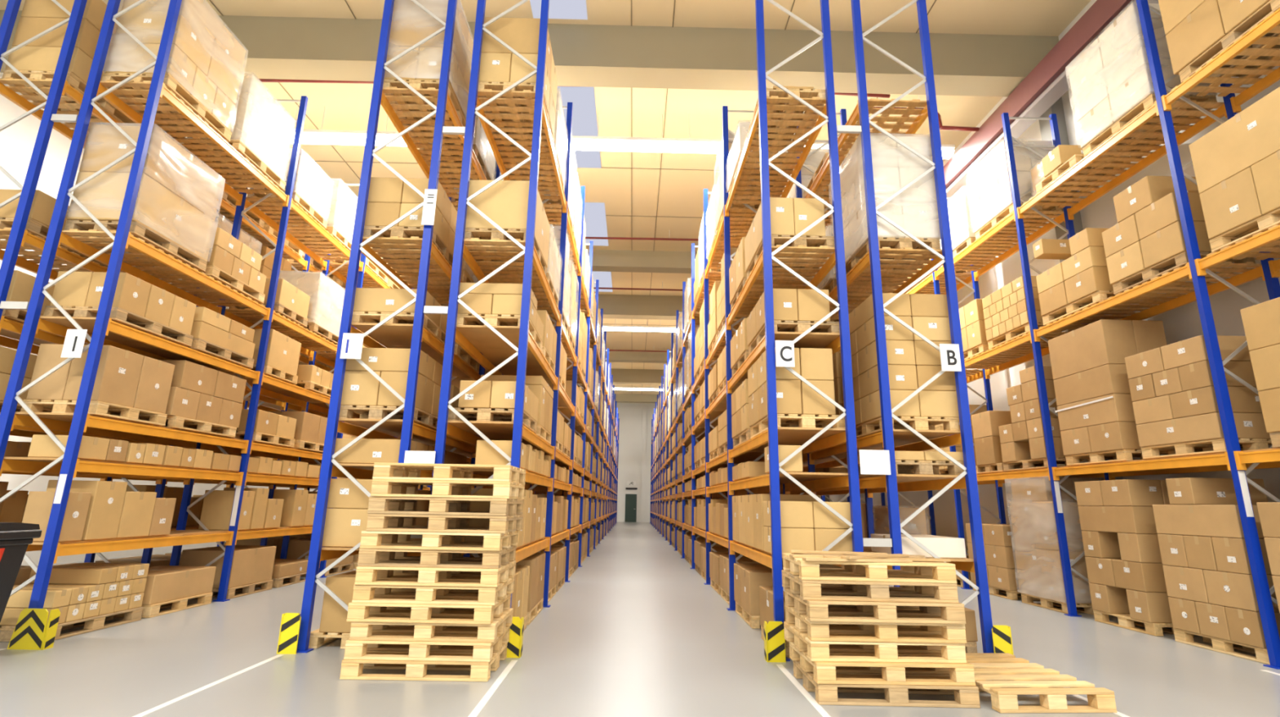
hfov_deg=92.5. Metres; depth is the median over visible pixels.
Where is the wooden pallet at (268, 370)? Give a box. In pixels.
[248,364,297,384]
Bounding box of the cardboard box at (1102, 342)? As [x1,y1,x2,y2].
[1048,319,1137,379]
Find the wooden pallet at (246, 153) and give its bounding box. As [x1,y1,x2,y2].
[182,139,285,190]
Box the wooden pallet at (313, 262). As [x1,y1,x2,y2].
[287,256,336,282]
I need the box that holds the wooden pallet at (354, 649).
[343,624,510,662]
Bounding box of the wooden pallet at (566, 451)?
[562,444,570,458]
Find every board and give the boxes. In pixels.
[789,554,921,557]
[791,549,888,555]
[791,552,841,555]
[802,556,912,562]
[823,555,950,561]
[840,553,909,559]
[841,554,924,557]
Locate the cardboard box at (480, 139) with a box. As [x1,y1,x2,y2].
[448,115,487,164]
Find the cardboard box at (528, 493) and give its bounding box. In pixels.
[523,489,533,545]
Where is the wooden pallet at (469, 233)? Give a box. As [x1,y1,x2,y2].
[464,227,546,275]
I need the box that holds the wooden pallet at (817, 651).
[783,621,966,662]
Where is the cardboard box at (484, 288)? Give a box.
[459,282,537,310]
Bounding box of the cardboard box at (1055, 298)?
[1038,281,1069,315]
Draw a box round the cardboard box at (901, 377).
[858,364,917,398]
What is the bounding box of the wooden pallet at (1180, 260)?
[1112,251,1255,294]
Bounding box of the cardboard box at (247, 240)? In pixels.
[238,230,260,253]
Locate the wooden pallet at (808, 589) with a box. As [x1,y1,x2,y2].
[781,569,959,603]
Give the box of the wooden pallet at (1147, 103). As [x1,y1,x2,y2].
[1082,93,1216,157]
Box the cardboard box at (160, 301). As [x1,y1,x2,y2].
[144,284,174,325]
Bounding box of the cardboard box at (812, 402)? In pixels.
[790,379,835,420]
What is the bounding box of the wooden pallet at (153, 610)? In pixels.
[113,591,213,617]
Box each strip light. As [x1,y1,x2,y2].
[289,104,306,143]
[302,105,399,146]
[395,131,407,146]
[571,135,583,150]
[582,111,676,152]
[602,324,608,330]
[608,319,653,331]
[616,386,646,390]
[646,386,663,391]
[653,325,675,332]
[675,114,722,153]
[804,142,828,148]
[871,128,955,159]
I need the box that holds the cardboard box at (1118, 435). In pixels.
[1088,421,1141,452]
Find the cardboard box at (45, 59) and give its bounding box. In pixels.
[4,45,137,124]
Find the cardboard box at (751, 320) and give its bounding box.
[746,305,757,346]
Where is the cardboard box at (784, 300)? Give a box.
[755,288,798,333]
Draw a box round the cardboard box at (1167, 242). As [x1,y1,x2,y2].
[1139,221,1211,268]
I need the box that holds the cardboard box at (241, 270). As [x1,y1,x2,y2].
[220,256,250,284]
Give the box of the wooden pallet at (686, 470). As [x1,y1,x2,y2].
[684,466,688,475]
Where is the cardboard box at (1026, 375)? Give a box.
[1019,365,1053,383]
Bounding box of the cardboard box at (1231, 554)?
[1211,537,1271,574]
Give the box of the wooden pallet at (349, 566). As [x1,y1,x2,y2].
[300,562,354,576]
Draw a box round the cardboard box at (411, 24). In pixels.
[388,0,468,77]
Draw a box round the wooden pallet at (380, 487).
[370,479,524,499]
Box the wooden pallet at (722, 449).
[719,442,727,455]
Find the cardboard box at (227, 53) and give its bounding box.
[206,19,245,104]
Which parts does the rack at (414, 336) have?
foot plate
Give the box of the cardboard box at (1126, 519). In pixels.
[1077,506,1159,533]
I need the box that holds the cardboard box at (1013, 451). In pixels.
[1000,441,1033,462]
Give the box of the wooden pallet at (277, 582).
[254,572,306,587]
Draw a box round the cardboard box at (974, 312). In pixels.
[964,298,984,326]
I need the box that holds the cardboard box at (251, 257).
[239,242,262,271]
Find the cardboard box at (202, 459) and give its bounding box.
[186,448,213,468]
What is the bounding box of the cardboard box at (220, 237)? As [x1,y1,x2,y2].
[210,227,241,258]
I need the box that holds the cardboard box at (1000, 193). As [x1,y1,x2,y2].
[988,170,1034,217]
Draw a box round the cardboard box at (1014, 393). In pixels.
[1006,384,1024,405]
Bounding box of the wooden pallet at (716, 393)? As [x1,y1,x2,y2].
[708,388,718,404]
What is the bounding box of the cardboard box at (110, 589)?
[102,581,119,599]
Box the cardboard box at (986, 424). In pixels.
[971,410,1013,439]
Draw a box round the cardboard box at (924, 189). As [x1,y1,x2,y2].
[898,167,937,202]
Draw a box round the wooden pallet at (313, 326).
[303,322,338,344]
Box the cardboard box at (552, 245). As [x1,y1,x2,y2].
[531,226,555,287]
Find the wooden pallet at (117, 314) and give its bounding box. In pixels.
[43,305,193,346]
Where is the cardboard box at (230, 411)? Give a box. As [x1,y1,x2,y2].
[217,399,242,427]
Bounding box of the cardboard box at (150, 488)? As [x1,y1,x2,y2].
[125,484,167,497]
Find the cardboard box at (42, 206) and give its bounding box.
[0,189,106,252]
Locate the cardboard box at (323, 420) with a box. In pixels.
[316,416,327,444]
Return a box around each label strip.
[53,474,66,503]
[230,485,241,525]
[1053,480,1062,512]
[1237,471,1253,516]
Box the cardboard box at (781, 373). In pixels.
[757,346,800,388]
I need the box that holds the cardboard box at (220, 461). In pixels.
[205,453,230,470]
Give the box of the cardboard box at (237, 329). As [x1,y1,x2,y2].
[228,319,254,342]
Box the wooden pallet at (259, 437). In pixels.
[213,430,295,447]
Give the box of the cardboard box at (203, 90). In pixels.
[190,66,216,113]
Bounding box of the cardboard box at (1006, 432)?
[998,423,1014,443]
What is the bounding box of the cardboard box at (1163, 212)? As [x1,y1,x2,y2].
[1134,191,1204,239]
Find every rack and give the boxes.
[0,0,386,564]
[0,0,431,608]
[296,0,577,653]
[427,0,619,608]
[649,0,863,661]
[696,0,994,653]
[821,0,1279,669]
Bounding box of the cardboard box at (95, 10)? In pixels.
[20,0,119,43]
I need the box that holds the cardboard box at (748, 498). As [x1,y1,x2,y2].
[744,494,753,546]
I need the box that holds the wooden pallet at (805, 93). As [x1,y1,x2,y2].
[743,88,826,152]
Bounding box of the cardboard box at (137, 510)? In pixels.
[115,491,156,537]
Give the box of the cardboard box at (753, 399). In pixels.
[748,390,786,426]
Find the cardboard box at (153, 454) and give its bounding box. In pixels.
[133,442,165,464]
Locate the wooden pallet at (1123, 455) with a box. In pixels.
[1065,448,1168,465]
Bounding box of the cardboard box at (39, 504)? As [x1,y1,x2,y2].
[22,491,91,542]
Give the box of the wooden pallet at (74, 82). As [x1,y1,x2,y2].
[1,70,138,136]
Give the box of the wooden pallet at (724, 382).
[718,377,726,393]
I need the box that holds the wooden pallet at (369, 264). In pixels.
[328,257,388,283]
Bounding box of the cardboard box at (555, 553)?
[541,551,557,587]
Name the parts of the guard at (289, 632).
plate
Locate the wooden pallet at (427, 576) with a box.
[354,560,515,586]
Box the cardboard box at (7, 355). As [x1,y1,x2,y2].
[0,346,37,378]
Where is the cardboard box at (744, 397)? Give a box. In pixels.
[740,378,749,407]
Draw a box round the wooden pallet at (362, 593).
[351,575,514,604]
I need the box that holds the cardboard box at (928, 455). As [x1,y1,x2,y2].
[924,451,963,461]
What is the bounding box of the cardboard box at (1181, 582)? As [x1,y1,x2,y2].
[1162,564,1208,603]
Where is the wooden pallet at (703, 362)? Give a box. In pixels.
[700,358,716,368]
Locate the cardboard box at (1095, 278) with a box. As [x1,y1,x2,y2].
[1064,266,1113,303]
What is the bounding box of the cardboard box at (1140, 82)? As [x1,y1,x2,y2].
[1108,64,1217,122]
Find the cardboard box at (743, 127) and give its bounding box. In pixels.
[733,121,795,173]
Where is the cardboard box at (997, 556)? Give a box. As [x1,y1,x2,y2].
[985,544,1017,568]
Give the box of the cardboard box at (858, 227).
[848,200,904,256]
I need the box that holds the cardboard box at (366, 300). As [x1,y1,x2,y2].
[353,287,441,326]
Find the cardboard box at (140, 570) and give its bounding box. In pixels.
[71,562,149,578]
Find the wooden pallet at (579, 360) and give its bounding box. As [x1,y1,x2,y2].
[567,355,581,368]
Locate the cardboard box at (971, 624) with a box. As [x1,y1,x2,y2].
[964,607,977,641]
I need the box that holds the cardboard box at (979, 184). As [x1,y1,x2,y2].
[967,158,988,203]
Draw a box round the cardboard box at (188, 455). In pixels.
[176,448,195,467]
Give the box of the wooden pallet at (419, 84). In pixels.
[382,79,466,144]
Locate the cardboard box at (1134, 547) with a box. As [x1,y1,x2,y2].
[1117,532,1162,562]
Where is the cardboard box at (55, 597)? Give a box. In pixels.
[5,587,71,608]
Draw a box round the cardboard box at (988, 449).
[973,435,1004,465]
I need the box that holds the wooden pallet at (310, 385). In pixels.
[294,380,331,397]
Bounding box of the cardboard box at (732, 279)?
[728,254,755,304]
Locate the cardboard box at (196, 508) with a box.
[176,497,202,526]
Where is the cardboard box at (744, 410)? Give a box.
[741,403,750,431]
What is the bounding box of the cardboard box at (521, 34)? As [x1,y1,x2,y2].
[481,17,552,83]
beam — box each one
[0,9,1058,97]
[586,248,697,273]
[598,293,682,319]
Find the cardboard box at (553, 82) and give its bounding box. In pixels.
[550,53,557,112]
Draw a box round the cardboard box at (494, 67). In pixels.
[478,52,511,106]
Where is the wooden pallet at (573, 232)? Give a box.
[568,231,579,260]
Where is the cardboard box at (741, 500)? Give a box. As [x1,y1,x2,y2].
[737,494,746,544]
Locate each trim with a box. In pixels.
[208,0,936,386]
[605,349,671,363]
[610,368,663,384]
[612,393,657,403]
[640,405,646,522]
[825,494,829,502]
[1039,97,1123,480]
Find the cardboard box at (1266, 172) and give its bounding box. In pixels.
[1250,150,1279,214]
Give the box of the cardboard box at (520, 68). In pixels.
[509,53,550,111]
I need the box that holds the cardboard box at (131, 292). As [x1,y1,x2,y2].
[84,271,151,316]
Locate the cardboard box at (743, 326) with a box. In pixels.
[739,317,748,356]
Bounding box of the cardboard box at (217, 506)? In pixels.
[198,489,255,529]
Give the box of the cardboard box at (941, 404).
[918,390,959,417]
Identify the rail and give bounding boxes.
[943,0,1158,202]
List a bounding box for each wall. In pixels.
[0,72,469,565]
[573,402,699,522]
[819,0,1279,549]
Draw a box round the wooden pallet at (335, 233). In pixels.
[289,226,351,254]
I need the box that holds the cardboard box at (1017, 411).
[1009,402,1026,422]
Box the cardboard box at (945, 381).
[915,364,956,391]
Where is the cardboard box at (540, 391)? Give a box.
[525,384,546,427]
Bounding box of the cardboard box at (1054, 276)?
[1035,262,1064,293]
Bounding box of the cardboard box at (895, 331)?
[856,315,913,351]
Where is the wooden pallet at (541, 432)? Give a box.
[535,423,551,444]
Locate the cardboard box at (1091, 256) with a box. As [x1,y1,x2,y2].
[1061,246,1107,280]
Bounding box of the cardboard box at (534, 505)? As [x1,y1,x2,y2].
[529,494,537,542]
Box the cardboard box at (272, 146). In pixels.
[187,73,293,180]
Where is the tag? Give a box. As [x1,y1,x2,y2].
[421,188,437,225]
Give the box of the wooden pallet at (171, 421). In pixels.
[139,415,236,437]
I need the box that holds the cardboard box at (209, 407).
[195,393,222,423]
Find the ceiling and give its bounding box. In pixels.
[0,0,1090,403]
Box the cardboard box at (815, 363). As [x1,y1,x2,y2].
[799,347,833,380]
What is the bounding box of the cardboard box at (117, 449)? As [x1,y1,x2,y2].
[104,439,128,462]
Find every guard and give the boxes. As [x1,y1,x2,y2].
[7,608,60,649]
[276,612,301,653]
[506,616,524,657]
[763,621,786,662]
[991,624,1013,654]
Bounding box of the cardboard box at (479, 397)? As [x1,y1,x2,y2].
[457,380,500,414]
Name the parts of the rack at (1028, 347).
foot plate, foot plate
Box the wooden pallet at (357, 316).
[351,311,445,344]
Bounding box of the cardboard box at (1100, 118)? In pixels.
[1076,96,1115,147]
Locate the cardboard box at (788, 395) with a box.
[757,379,802,421]
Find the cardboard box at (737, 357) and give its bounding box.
[734,326,740,363]
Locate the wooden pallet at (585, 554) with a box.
[582,551,586,560]
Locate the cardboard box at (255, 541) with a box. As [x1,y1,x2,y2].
[223,537,278,558]
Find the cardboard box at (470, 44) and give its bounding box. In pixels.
[463,31,473,90]
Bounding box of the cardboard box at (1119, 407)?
[1057,393,1135,431]
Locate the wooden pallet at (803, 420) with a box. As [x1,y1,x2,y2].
[750,413,845,438]
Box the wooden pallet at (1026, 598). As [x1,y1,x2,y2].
[1021,592,1093,614]
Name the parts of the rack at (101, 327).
foot plate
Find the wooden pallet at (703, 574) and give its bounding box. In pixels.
[701,568,706,580]
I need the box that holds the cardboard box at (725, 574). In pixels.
[723,556,751,592]
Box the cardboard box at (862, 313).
[839,293,911,336]
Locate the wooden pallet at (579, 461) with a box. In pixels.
[577,457,582,466]
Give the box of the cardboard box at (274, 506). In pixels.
[263,498,284,528]
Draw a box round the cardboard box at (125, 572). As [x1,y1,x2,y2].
[55,564,133,581]
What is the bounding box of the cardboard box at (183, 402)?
[164,386,199,419]
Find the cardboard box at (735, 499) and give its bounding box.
[732,495,738,542]
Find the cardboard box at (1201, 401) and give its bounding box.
[1168,386,1262,418]
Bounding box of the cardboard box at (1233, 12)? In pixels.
[1217,0,1270,33]
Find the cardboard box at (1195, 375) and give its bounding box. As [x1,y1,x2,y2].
[1177,360,1256,391]
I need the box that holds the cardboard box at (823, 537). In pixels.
[813,528,853,551]
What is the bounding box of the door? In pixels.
[623,492,637,521]
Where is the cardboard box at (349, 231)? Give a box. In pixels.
[345,193,357,243]
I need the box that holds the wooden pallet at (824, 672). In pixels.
[789,640,975,685]
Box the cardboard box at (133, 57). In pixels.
[106,42,195,93]
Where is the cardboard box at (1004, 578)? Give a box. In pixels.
[987,564,1019,590]
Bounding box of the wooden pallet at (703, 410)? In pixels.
[700,405,705,416]
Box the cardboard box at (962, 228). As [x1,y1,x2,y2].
[951,210,975,248]
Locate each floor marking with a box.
[132,654,283,716]
[467,659,517,716]
[776,664,831,716]
[1072,694,1129,716]
[1260,669,1279,675]
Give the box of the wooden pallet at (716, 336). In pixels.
[708,333,717,354]
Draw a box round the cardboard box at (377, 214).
[364,202,400,243]
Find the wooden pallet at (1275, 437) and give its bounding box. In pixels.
[1269,431,1279,447]
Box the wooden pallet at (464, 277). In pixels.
[412,271,472,297]
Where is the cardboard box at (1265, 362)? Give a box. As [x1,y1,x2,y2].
[1248,343,1279,391]
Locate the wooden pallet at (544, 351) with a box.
[483,345,555,373]
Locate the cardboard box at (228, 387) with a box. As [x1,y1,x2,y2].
[213,370,246,403]
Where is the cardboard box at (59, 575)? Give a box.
[29,565,117,584]
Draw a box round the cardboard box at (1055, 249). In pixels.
[1032,239,1071,259]
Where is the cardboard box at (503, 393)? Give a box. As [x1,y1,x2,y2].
[490,380,531,415]
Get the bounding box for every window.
[529,0,587,19]
[557,86,601,168]
[579,202,608,245]
[591,271,612,291]
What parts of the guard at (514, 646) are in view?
plate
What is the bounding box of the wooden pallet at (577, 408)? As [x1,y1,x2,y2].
[570,400,579,413]
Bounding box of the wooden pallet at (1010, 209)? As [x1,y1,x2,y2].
[975,202,1062,239]
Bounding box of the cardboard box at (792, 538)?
[763,525,814,555]
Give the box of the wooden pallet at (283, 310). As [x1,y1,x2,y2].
[228,302,308,327]
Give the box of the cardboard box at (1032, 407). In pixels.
[1023,398,1058,420]
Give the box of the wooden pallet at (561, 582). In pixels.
[555,574,564,591]
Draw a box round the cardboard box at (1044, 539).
[1032,524,1084,551]
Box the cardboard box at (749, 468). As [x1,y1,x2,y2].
[741,461,768,478]
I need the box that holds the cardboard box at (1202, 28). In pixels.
[1165,0,1227,74]
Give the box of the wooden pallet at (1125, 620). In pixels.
[1093,609,1194,636]
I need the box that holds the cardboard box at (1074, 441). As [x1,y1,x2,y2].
[1060,426,1092,455]
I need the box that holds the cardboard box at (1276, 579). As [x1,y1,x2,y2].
[1271,575,1279,613]
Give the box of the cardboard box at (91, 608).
[82,600,101,618]
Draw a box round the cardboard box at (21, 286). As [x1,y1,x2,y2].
[5,270,71,316]
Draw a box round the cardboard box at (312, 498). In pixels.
[303,493,317,525]
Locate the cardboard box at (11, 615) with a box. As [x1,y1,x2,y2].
[0,605,67,626]
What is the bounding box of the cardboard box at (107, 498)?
[46,480,127,540]
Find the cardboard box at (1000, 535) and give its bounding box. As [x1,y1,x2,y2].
[982,524,1015,546]
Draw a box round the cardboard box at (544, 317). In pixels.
[536,310,550,352]
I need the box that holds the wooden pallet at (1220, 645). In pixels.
[1173,627,1270,664]
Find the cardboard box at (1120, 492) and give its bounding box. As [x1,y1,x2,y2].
[1099,479,1163,506]
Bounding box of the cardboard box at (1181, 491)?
[1165,477,1267,505]
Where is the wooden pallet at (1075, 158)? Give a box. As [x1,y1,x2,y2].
[1035,154,1130,192]
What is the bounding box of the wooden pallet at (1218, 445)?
[1141,438,1271,458]
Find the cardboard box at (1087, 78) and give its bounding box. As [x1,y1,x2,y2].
[1067,37,1109,121]
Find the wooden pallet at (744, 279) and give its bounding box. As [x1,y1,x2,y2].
[730,276,803,311]
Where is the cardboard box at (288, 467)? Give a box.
[272,459,296,475]
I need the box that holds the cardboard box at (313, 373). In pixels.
[284,364,322,384]
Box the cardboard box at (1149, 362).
[1124,346,1164,379]
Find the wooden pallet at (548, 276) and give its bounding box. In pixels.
[499,272,558,307]
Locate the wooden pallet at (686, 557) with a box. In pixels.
[684,554,688,562]
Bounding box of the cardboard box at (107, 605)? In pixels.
[97,596,115,615]
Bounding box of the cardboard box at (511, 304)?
[491,293,536,328]
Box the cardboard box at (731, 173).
[727,146,774,191]
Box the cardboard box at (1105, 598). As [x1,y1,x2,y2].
[1088,582,1129,613]
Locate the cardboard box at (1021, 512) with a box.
[1008,501,1080,526]
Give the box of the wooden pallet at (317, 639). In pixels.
[308,627,350,648]
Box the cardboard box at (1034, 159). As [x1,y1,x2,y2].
[1027,140,1053,168]
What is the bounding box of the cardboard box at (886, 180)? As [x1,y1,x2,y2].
[846,166,901,222]
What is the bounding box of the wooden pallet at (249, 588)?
[195,579,273,599]
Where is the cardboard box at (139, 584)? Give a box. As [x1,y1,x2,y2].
[130,577,146,594]
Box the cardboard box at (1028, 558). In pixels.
[1014,546,1088,576]
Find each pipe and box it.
[256,78,889,97]
[585,236,701,240]
[593,280,682,290]
[605,349,666,351]
[873,94,978,131]
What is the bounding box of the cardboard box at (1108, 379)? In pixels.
[1053,364,1130,405]
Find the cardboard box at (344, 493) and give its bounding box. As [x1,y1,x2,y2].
[327,478,393,508]
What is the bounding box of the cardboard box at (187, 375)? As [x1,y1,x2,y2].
[157,359,217,395]
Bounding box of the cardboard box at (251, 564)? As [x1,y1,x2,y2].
[179,545,276,588]
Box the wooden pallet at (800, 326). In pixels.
[748,320,839,355]
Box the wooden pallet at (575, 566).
[572,560,578,573]
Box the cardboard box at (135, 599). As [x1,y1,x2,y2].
[128,591,143,608]
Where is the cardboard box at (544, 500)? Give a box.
[537,497,546,538]
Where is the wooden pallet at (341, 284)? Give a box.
[335,279,346,288]
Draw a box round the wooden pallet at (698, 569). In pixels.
[694,563,701,575]
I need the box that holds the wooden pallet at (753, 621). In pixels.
[735,601,759,628]
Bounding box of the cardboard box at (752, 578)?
[741,567,783,615]
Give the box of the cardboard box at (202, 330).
[191,320,254,358]
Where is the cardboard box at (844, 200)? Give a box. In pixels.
[831,191,848,235]
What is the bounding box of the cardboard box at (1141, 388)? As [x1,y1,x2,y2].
[1128,373,1156,401]
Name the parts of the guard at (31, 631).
plate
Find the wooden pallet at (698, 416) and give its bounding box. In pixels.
[694,412,700,423]
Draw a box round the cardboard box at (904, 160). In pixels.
[896,135,933,168]
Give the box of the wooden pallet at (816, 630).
[785,604,966,643]
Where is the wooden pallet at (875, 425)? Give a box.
[855,416,959,438]
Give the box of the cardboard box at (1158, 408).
[1132,395,1173,424]
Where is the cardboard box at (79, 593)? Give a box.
[13,585,88,604]
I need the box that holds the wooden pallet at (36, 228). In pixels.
[0,217,108,266]
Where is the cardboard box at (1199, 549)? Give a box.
[1182,535,1217,570]
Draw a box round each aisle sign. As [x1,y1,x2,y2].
[60,328,87,357]
[339,333,364,359]
[775,340,795,366]
[939,343,961,371]
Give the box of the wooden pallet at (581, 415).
[578,409,584,422]
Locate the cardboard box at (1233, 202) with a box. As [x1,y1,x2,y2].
[1199,167,1263,239]
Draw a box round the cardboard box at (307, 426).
[282,411,320,443]
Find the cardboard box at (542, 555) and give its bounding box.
[530,551,546,603]
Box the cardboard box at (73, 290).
[49,271,93,306]
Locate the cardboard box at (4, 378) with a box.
[0,372,53,408]
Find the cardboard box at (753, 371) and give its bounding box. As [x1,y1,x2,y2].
[747,360,758,396]
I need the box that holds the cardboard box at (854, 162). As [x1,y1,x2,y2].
[844,135,897,190]
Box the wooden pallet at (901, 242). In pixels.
[845,236,941,285]
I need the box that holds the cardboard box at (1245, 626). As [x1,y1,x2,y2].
[1224,606,1279,648]
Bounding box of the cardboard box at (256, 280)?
[244,266,266,293]
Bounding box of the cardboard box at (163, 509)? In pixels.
[148,497,176,535]
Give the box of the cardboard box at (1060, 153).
[1041,144,1084,177]
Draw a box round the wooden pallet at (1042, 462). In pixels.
[1003,457,1088,471]
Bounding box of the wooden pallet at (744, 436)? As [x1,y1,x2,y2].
[733,428,751,448]
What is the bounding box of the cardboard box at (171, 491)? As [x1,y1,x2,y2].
[164,486,183,526]
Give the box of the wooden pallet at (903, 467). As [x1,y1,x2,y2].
[857,459,964,477]
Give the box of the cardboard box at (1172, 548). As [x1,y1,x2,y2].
[1157,533,1189,567]
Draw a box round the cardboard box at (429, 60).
[415,47,463,110]
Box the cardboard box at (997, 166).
[985,139,1031,187]
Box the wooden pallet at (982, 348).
[963,343,1010,359]
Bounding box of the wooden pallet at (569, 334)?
[568,330,575,350]
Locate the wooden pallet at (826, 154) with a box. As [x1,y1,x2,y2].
[803,152,848,201]
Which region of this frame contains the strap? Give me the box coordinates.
[1054,395,1113,412]
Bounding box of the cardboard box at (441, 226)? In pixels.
[398,203,449,247]
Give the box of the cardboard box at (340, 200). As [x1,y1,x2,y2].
[293,179,351,237]
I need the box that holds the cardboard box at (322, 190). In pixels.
[311,167,332,220]
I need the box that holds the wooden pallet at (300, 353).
[299,352,324,364]
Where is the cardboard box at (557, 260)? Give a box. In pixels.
[534,244,560,300]
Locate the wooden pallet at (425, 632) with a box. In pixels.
[349,607,513,642]
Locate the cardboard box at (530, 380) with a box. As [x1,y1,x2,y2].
[480,374,553,398]
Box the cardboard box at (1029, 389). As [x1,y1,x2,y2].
[1021,379,1055,401]
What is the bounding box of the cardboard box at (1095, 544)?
[1081,530,1124,558]
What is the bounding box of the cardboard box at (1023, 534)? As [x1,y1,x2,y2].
[1012,524,1035,547]
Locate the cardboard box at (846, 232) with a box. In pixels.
[835,223,853,274]
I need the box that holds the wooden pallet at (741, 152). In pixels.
[728,151,796,199]
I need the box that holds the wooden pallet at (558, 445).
[555,438,563,453]
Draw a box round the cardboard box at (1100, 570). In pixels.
[1084,555,1121,586]
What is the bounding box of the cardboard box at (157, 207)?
[66,171,214,261]
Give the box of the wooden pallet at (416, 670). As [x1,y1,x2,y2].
[339,642,507,681]
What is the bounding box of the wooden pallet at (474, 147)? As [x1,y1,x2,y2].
[419,142,491,193]
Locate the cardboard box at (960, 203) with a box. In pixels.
[948,186,971,223]
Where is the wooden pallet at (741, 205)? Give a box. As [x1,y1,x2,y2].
[716,203,759,235]
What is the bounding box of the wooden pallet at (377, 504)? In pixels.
[367,496,523,515]
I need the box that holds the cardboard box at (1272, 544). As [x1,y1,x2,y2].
[1264,537,1279,575]
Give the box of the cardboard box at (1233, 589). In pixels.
[1203,569,1279,611]
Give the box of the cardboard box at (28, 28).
[12,17,113,70]
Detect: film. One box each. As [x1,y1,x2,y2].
[105,53,244,80]
[184,171,224,203]
[254,80,269,129]
[313,296,328,311]
[320,171,328,215]
[326,194,356,224]
[413,0,471,97]
[556,97,563,126]
[568,260,571,302]
[698,218,702,275]
[716,133,735,208]
[828,134,940,272]
[829,265,835,272]
[971,146,1048,202]
[1021,508,1076,595]
[1066,14,1167,117]
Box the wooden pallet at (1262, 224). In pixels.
[1208,208,1279,252]
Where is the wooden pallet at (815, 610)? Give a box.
[784,587,965,623]
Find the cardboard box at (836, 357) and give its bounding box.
[832,351,841,379]
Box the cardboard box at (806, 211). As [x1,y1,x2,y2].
[793,197,826,267]
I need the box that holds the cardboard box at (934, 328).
[911,316,951,341]
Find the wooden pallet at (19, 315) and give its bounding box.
[1,309,91,334]
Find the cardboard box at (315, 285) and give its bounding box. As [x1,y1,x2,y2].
[278,271,345,339]
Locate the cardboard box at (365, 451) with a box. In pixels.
[333,438,423,463]
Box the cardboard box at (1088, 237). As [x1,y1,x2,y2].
[1068,227,1107,256]
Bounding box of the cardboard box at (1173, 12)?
[1158,0,1205,35]
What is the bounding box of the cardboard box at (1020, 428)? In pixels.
[1012,420,1028,441]
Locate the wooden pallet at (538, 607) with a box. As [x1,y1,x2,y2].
[526,597,543,625]
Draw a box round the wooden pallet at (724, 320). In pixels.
[717,313,747,336]
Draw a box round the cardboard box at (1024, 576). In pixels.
[1017,568,1041,597]
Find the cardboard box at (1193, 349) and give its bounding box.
[1160,334,1251,369]
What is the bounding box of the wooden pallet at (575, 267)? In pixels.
[573,265,584,283]
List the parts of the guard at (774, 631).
plate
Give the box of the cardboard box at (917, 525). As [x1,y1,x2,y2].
[875,506,927,534]
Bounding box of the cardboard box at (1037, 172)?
[1031,161,1076,202]
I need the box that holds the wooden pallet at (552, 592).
[547,584,555,602]
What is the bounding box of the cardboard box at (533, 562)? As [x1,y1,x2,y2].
[515,555,539,611]
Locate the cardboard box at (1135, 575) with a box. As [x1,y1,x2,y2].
[1111,559,1167,592]
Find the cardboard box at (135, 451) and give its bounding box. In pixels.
[116,442,146,462]
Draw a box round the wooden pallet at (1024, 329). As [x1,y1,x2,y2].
[987,322,1072,349]
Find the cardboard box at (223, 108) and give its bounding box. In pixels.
[211,87,235,130]
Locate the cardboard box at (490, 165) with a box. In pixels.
[470,139,495,180]
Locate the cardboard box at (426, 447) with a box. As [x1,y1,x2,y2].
[422,444,434,450]
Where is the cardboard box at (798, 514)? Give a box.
[762,500,813,528]
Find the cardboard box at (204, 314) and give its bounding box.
[193,306,231,332]
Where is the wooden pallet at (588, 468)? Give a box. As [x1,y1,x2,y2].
[586,465,590,473]
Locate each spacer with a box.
[0,301,29,310]
[50,114,78,122]
[410,533,422,537]
[423,305,448,314]
[442,126,465,134]
[836,124,861,133]
[862,537,892,546]
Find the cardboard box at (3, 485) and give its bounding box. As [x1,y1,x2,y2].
[0,481,8,515]
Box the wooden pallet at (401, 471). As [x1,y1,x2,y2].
[372,462,525,484]
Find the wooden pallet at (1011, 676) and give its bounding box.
[965,653,1116,712]
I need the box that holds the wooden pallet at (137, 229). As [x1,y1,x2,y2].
[63,219,207,271]
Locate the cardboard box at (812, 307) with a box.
[790,288,830,332]
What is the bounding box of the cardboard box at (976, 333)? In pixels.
[966,320,987,349]
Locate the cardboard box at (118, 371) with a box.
[62,344,143,407]
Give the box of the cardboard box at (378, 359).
[345,347,435,380]
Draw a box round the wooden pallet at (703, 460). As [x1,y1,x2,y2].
[701,456,705,466]
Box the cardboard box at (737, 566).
[733,563,782,606]
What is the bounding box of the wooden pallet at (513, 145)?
[499,145,564,195]
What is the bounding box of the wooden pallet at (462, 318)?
[456,313,542,351]
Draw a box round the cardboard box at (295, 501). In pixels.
[272,488,308,526]
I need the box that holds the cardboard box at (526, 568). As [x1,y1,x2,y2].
[515,564,529,617]
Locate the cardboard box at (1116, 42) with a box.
[1097,3,1171,94]
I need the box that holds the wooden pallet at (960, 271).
[909,267,971,290]
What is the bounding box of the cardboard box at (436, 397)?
[431,382,440,417]
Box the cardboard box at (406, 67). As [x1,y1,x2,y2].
[383,45,419,104]
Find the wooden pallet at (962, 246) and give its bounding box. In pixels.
[940,236,1004,268]
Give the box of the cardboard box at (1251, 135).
[1188,86,1279,193]
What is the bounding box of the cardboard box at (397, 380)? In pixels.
[377,371,434,413]
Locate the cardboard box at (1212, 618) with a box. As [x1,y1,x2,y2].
[1195,601,1231,640]
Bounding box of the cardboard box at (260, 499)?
[223,487,269,528]
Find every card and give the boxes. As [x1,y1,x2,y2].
[404,450,435,463]
[858,449,890,474]
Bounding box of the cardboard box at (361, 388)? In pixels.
[340,370,381,406]
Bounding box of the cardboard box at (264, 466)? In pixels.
[248,456,272,474]

